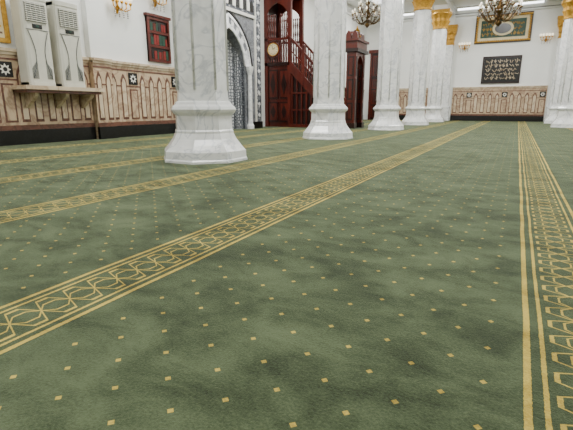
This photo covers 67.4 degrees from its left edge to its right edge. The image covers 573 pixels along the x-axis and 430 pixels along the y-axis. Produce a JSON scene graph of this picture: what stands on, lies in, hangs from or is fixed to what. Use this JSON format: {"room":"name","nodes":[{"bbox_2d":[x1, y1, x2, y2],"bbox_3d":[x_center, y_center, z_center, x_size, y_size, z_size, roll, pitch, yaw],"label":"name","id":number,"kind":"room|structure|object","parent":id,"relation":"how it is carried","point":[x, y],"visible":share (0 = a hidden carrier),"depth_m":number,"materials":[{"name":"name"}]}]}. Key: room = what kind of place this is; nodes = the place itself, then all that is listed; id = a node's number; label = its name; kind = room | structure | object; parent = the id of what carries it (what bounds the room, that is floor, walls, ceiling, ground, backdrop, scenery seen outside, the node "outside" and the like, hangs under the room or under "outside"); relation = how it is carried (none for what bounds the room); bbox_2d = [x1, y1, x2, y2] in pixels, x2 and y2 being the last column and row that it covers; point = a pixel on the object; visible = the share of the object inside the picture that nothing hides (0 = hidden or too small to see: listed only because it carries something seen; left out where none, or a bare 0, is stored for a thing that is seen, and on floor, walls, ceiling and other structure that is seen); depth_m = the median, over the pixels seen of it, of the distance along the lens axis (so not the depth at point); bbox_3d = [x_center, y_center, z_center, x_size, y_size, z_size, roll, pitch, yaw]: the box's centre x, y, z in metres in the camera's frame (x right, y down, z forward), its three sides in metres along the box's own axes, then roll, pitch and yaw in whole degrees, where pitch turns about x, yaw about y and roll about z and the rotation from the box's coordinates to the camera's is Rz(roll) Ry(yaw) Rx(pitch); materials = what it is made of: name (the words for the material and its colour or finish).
{"room":"mosque","nodes":[
{"label":"mosque","id":0,"kind":"room"},
{"bbox_2d":[0,0,365,126],"bbox_3d":[-3.007,-5.883,13.525,0.200,6.412,35.400,7,16,27],"label":"wall","id":1,"kind":"structure","parent":0,"point":[126,38],"depth_m":11.61,"materials":[{"name":"paint"}]},
{"bbox_2d":[0,0,10,43],"bbox_3d":[-5.913,-4.148,7.935,0.060,1.680,1.350,7,16,27],"label":"framed poster","id":2,"kind":"object","parent":1,"relation":"attached to","point":[4,26],"visible":1,"depth_m":8.55,"materials":[{"name":"gold paper"}]},
{"bbox_2d":[0,47,96,145],"bbox_3d":[-7.863,-1.390,4.718,0.110,1.920,13.430,7,16,27],"label":"panelling","id":3,"kind":"object","parent":1,"relation":"attached to","point":[43,122],"visible":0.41,"depth_m":9.33,"materials":[{"name":"beige stone"}]},
{"bbox_2d":[11,85,104,107],"bbox_3d":[-4.965,-2.601,9.524,0.502,0.450,1.900,7,16,27],"label":"shelf","id":4,"kind":"object","parent":3,"relation":"attached to","point":[31,92],"visible":1,"depth_m":9.31,"materials":[{"name":"beige stone"}]},
{"bbox_2d":[9,0,55,85],"bbox_3d":[-5.206,-3.574,8.877,0.355,1.750,0.580,7,16,27],"label":"air conditioner","id":5,"kind":"object","parent":4,"relation":"on","point":[29,17],"visible":0.98,"depth_m":8.75,"materials":[{"name":"white plastic"}]},
{"bbox_2d":[46,0,85,87],"bbox_3d":[-4.864,-3.732,9.514,0.355,1.750,0.580,7,16,27],"label":"air conditioner","id":6,"kind":"object","parent":4,"relation":"on","point":[63,25],"visible":0.98,"depth_m":9.37,"materials":[{"name":"white plastic"}]},
{"bbox_2d":[80,0,107,138],"bbox_3d":[-4.607,-4.852,10.225,0.160,5.980,0.500,7,16,27],"label":"pilaster","id":7,"kind":"object","parent":1,"relation":"attached to","point":[93,19],"visible":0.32,"depth_m":10.27,"materials":[{"name":"beige stone"}]},
{"bbox_2d":[90,57,118,138],"bbox_3d":[-4.488,-2.867,10.654,0.110,1.920,0.540,7,16,27],"label":"panelling","id":8,"kind":"object","parent":7,"relation":"attached to","point":[101,67],"visible":0.99,"depth_m":10.63,"materials":[{"name":"beige stone"}]},
{"bbox_2d":[111,0,131,18],"bbox_3d":[-4.208,-5.283,10.833,0.284,0.583,0.665,7,16,27],"label":"wall sconce","id":9,"kind":"object","parent":1,"relation":"attached to","point":[117,8],"visible":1,"depth_m":10.86,"materials":[{"name":"metal"}]},
{"bbox_2d":[111,60,176,136],"bbox_3d":[-3.896,-3.224,12.089,0.110,1.920,2.630,7,16,27],"label":"panelling","id":10,"kind":"object","parent":1,"relation":"attached to","point":[145,95],"visible":0.82,"depth_m":11.93,"materials":[{"name":"beige stone"}]},
{"bbox_2d":[143,12,171,63],"bbox_3d":[-3.618,-4.985,12.188,0.120,1.250,0.950,7,16,27],"label":"upper cabinet","id":11,"kind":"object","parent":1,"relation":"attached to","point":[157,26],"visible":1,"depth_m":12.13,"materials":[{"name":"brown wood"}]},
{"bbox_2d":[152,0,166,11],"bbox_3d":[-3.583,-5.960,11.897,0.284,0.583,0.665,7,16,27],"label":"wall sconce","id":12,"kind":"object","parent":1,"relation":"attached to","point":[155,2],"visible":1,"depth_m":11.95,"materials":[{"name":"metal"}]},
{"bbox_2d":[226,0,262,128],"bbox_3d":[-2.030,-5.742,14.487,0.700,5.650,4.120,7,16,27],"label":"niche","id":13,"kind":"object","parent":1,"relation":"attached to","point":[242,16],"visible":0.52,"depth_m":15.53,"materials":[{"name":"grey stone"}]},
{"bbox_2d":[347,3,369,22],"bbox_3d":[-2.855,-8.730,12.560,0.300,0.420,34.700,7,16,27],"label":"trim","id":14,"kind":"structure","parent":1,"relation":"attached to","point":[350,8],"depth_m":24.90,"materials":[{"name":"paint"}]},
{"bbox_2d":[347,0,523,16],"bbox_3d":[6.078,-7.946,8.122,20.700,0.200,35.400,7,16,27],"label":"ceiling","id":15,"kind":"structure","parent":0,"point":[408,6],"depth_m":24.16,"materials":[{"name":"paint"}]},
{"bbox_2d":[351,0,380,27],"bbox_3d":[3.784,-9.755,19.951,1.540,2.000,1.505,7,16,27],"label":"chandelier","id":16,"kind":"object","parent":15,"relation":"hanging from","point":[367,15],"visible":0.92,"depth_m":19.90,"materials":[{"name":"gold metal"}]},
{"bbox_2d":[404,11,413,15],"bbox_3d":[7.534,-12.215,26.069,1.500,0.180,0.150,7,16,27],"label":"fluorescent light","id":17,"kind":"object","parent":15,"relation":"hanging from","point":[405,13],"visible":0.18,"depth_m":26.07,"materials":[{"name":"white plastic"}]},
{"bbox_2d":[457,4,485,10],"bbox_3d":[10.548,-11.835,24.541,1.500,0.180,0.150,7,16,27],"label":"fluorescent light","id":18,"kind":"object","parent":15,"relation":"hanging from","point":[474,6],"visible":0.72,"depth_m":24.54,"materials":[{"name":"white plastic"}]},
{"bbox_2d":[478,0,522,26],"bbox_3d":[7.492,-8.058,14.889,1.460,2.850,1.427,7,16,27],"label":"chandelier","id":19,"kind":"object","parent":15,"relation":"hanging from","point":[500,8],"visible":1,"depth_m":15.01,"materials":[{"name":"gold metal"}]},
{"bbox_2d":[514,0,544,4],"bbox_3d":[13.118,-11.511,23.238,1.500,0.180,0.150,7,16,27],"label":"fluorescent light","id":20,"kind":"object","parent":15,"relation":"hanging from","point":[524,1],"visible":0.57,"depth_m":23.17,"materials":[{"name":"white plastic"}]},
{"bbox_2d":[434,0,456,14],"bbox_3d":[1.574,-8.205,10.301,0.720,0.350,34.690,7,16,27],"label":"ceiling beam","id":21,"kind":"structure","parent":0,"point":[438,2],"depth_m":22.76,"materials":[{"name":"white paint"}]},
{"bbox_2d":[363,7,562,121],"bbox_3d":[14.226,-8.504,24.058,20.300,6.412,0.200,7,16,27],"label":"wall","id":22,"kind":"structure","parent":0,"point":[538,59],"depth_m":25.19,"materials":[{"name":"paint"}]},
{"bbox_2d":[368,50,378,119],"bbox_3d":[6.161,-8.504,28.179,1.700,4.400,0.180,7,16,27],"label":"door","id":23,"kind":"structure","parent":22,"relation":"in","point":[374,54],"depth_m":28.34,"materials":[{"name":"brown wood"}]},
{"bbox_2d":[398,88,427,119],"bbox_3d":[8.194,-7.083,27.479,2.450,1.980,0.110,7,16,27],"label":"panelling","id":24,"kind":"object","parent":22,"relation":"attached to","point":[403,92],"visible":0.23,"depth_m":27.74,"materials":[{"name":"beige stone"}]},
{"bbox_2d":[441,16,458,120],"bbox_3d":[9.636,-8.791,26.060,1.000,5.980,0.485,7,16,27],"label":"marble pilaster","id":25,"kind":"object","parent":22,"relation":"attached to","point":[452,29],"visible":0.57,"depth_m":25.90,"materials":[{"name":"white stone"}]},
{"bbox_2d":[459,42,470,51],"bbox_3d":[10.539,-9.947,25.439,0.670,0.583,0.282,7,16,27],"label":"wall sconce","id":26,"kind":"object","parent":22,"relation":"attached to","point":[465,43],"visible":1,"depth_m":25.36,"materials":[{"name":"metal"}]},
{"bbox_2d":[369,0,562,24],"bbox_3d":[14.111,-11.357,23.120,20.300,0.420,0.300,7,16,27],"label":"trim","id":27,"kind":"structure","parent":22,"relation":"attached to","point":[548,4],"depth_m":23.88,"materials":[{"name":"paint"}]},
{"bbox_2d":[450,85,547,121],"bbox_3d":[12.382,-6.555,25.356,5.000,1.980,0.110,7,16,27],"label":"panelling","id":28,"kind":"object","parent":22,"relation":"attached to","point":[494,103],"visible":1,"depth_m":25.27,"materials":[{"name":"beige stone"}]},
{"bbox_2d":[481,55,521,83],"bbox_3d":[12.424,-8.412,24.888,2.020,1.510,0.080,7,16,27],"label":"calligraphy panel","id":29,"kind":"object","parent":22,"relation":"attached to","point":[495,69],"visible":1,"depth_m":24.87,"materials":[{"name":"black wood"}]},
{"bbox_2d":[474,11,533,43],"bbox_3d":[12.286,-10.600,24.383,2.900,1.540,0.142,7,16,27],"label":"frame","id":30,"kind":"object","parent":22,"relation":"attached to","point":[519,28],"visible":0.82,"depth_m":24.34,"materials":[{"name":"gold paper"}]},
{"bbox_2d":[540,33,553,43],"bbox_3d":[14.217,-9.677,23.526,0.670,0.583,0.282,7,16,27],"label":"wall sconce","id":31,"kind":"object","parent":22,"relation":"attached to","point":[546,35],"visible":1,"depth_m":23.48,"materials":[{"name":"metal"}]},
{"bbox_2d":[544,13,563,119],"bbox_3d":[14.954,-8.121,23.364,1.000,5.980,0.485,7,16,27],"label":"marble pilaster","id":32,"kind":"object","parent":22,"relation":"attached to","point":[560,21],"visible":0.3,"depth_m":23.36,"materials":[{"name":"white stone"}]},
{"bbox_3d":[6.078,-1.535,9.716,20.700,0.188,35.400,7,16,27],"label":"floor","id":33,"kind":"structure","parent":0,"visible":0},
{"bbox_2d":[0,119,572,429],"bbox_3d":[6.078,-1.632,9.692,20.300,0.012,35.000,7,16,27],"label":"carpet","id":34,"kind":"object","parent":33,"relation":"on","point":[415,277],"visible":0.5,"depth_m":1.93,"materials":[{"name":"green carpet"}]},
{"bbox_2d":[164,0,246,164],"bbox_3d":[-1.227,-3.779,5.766,1.190,6.050,1.190,7,16,27],"label":"marble column","id":35,"kind":"structure","parent":34,"relation":"on","point":[203,111],"depth_m":5.94,"materials":[{"name":"white stone"}]},
{"bbox_2d":[264,0,368,128],"bbox_3d":[1.119,-6.547,16.894,3.980,6.050,1.300,7,16,27],"label":"pulpit","id":36,"kind":"object","parent":34,"relation":"on","point":[289,98],"visible":0.73,"depth_m":17.01,"materials":[{"name":"brown wood"}]},
{"bbox_2d":[267,42,279,56],"bbox_3d":[-0.526,-6.555,17.030,0.580,0.580,0.085,7,16,27],"label":"wall clock","id":37,"kind":"object","parent":36,"relation":"attached to","point":[273,49],"visible":1,"depth_m":17.01,"materials":[{"name":"beige wood"}]},
{"bbox_2d":[303,0,352,139],"bbox_3d":[1.057,-4.907,10.301,1.190,6.050,1.190,7,16,27],"label":"marble column","id":38,"kind":"structure","parent":34,"relation":"on","point":[328,109],"depth_m":10.40,"materials":[{"name":"white stone"}]},
{"bbox_2d":[368,0,403,129],"bbox_3d":[3.571,-6.006,14.720,1.190,6.050,1.190,7,16,27],"label":"marble column","id":39,"kind":"structure","parent":34,"relation":"on","point":[386,117],"depth_m":14.70,"materials":[{"name":"white stone"}]},
{"bbox_2d":[401,0,434,124],"bbox_3d":[5.952,-7.122,19.206,1.190,6.050,1.190,7,16,27],"label":"marble column","id":40,"kind":"structure","parent":34,"relation":"on","point":[415,110],"depth_m":19.06,"materials":[{"name":"white stone"}]},
{"bbox_2d":[425,4,452,121],"bbox_3d":[8.315,-8.241,23.702,1.190,6.050,1.190,7,16,27],"label":"marble column","id":41,"kind":"structure","parent":34,"relation":"on","point":[441,15],"depth_m":23.41,"materials":[{"name":"white stone"}]},
{"bbox_2d":[543,0,572,123],"bbox_3d":[13.677,-7.564,20.983,1.190,6.050,1.190,7,16,27],"label":"marble column","id":42,"kind":"structure","parent":34,"relation":"on","point":[567,5],"depth_m":20.84,"materials":[{"name":"white stone"}]},
{"bbox_2d":[550,22,572,127],"bbox_3d":[11.270,-6.452,16.511,1.190,6.050,1.190,7,16,27],"label":"marble column","id":43,"kind":"structure","parent":34,"relation":"on","point":[564,119],"depth_m":16.76,"materials":[{"name":"white stone"}]}
]}

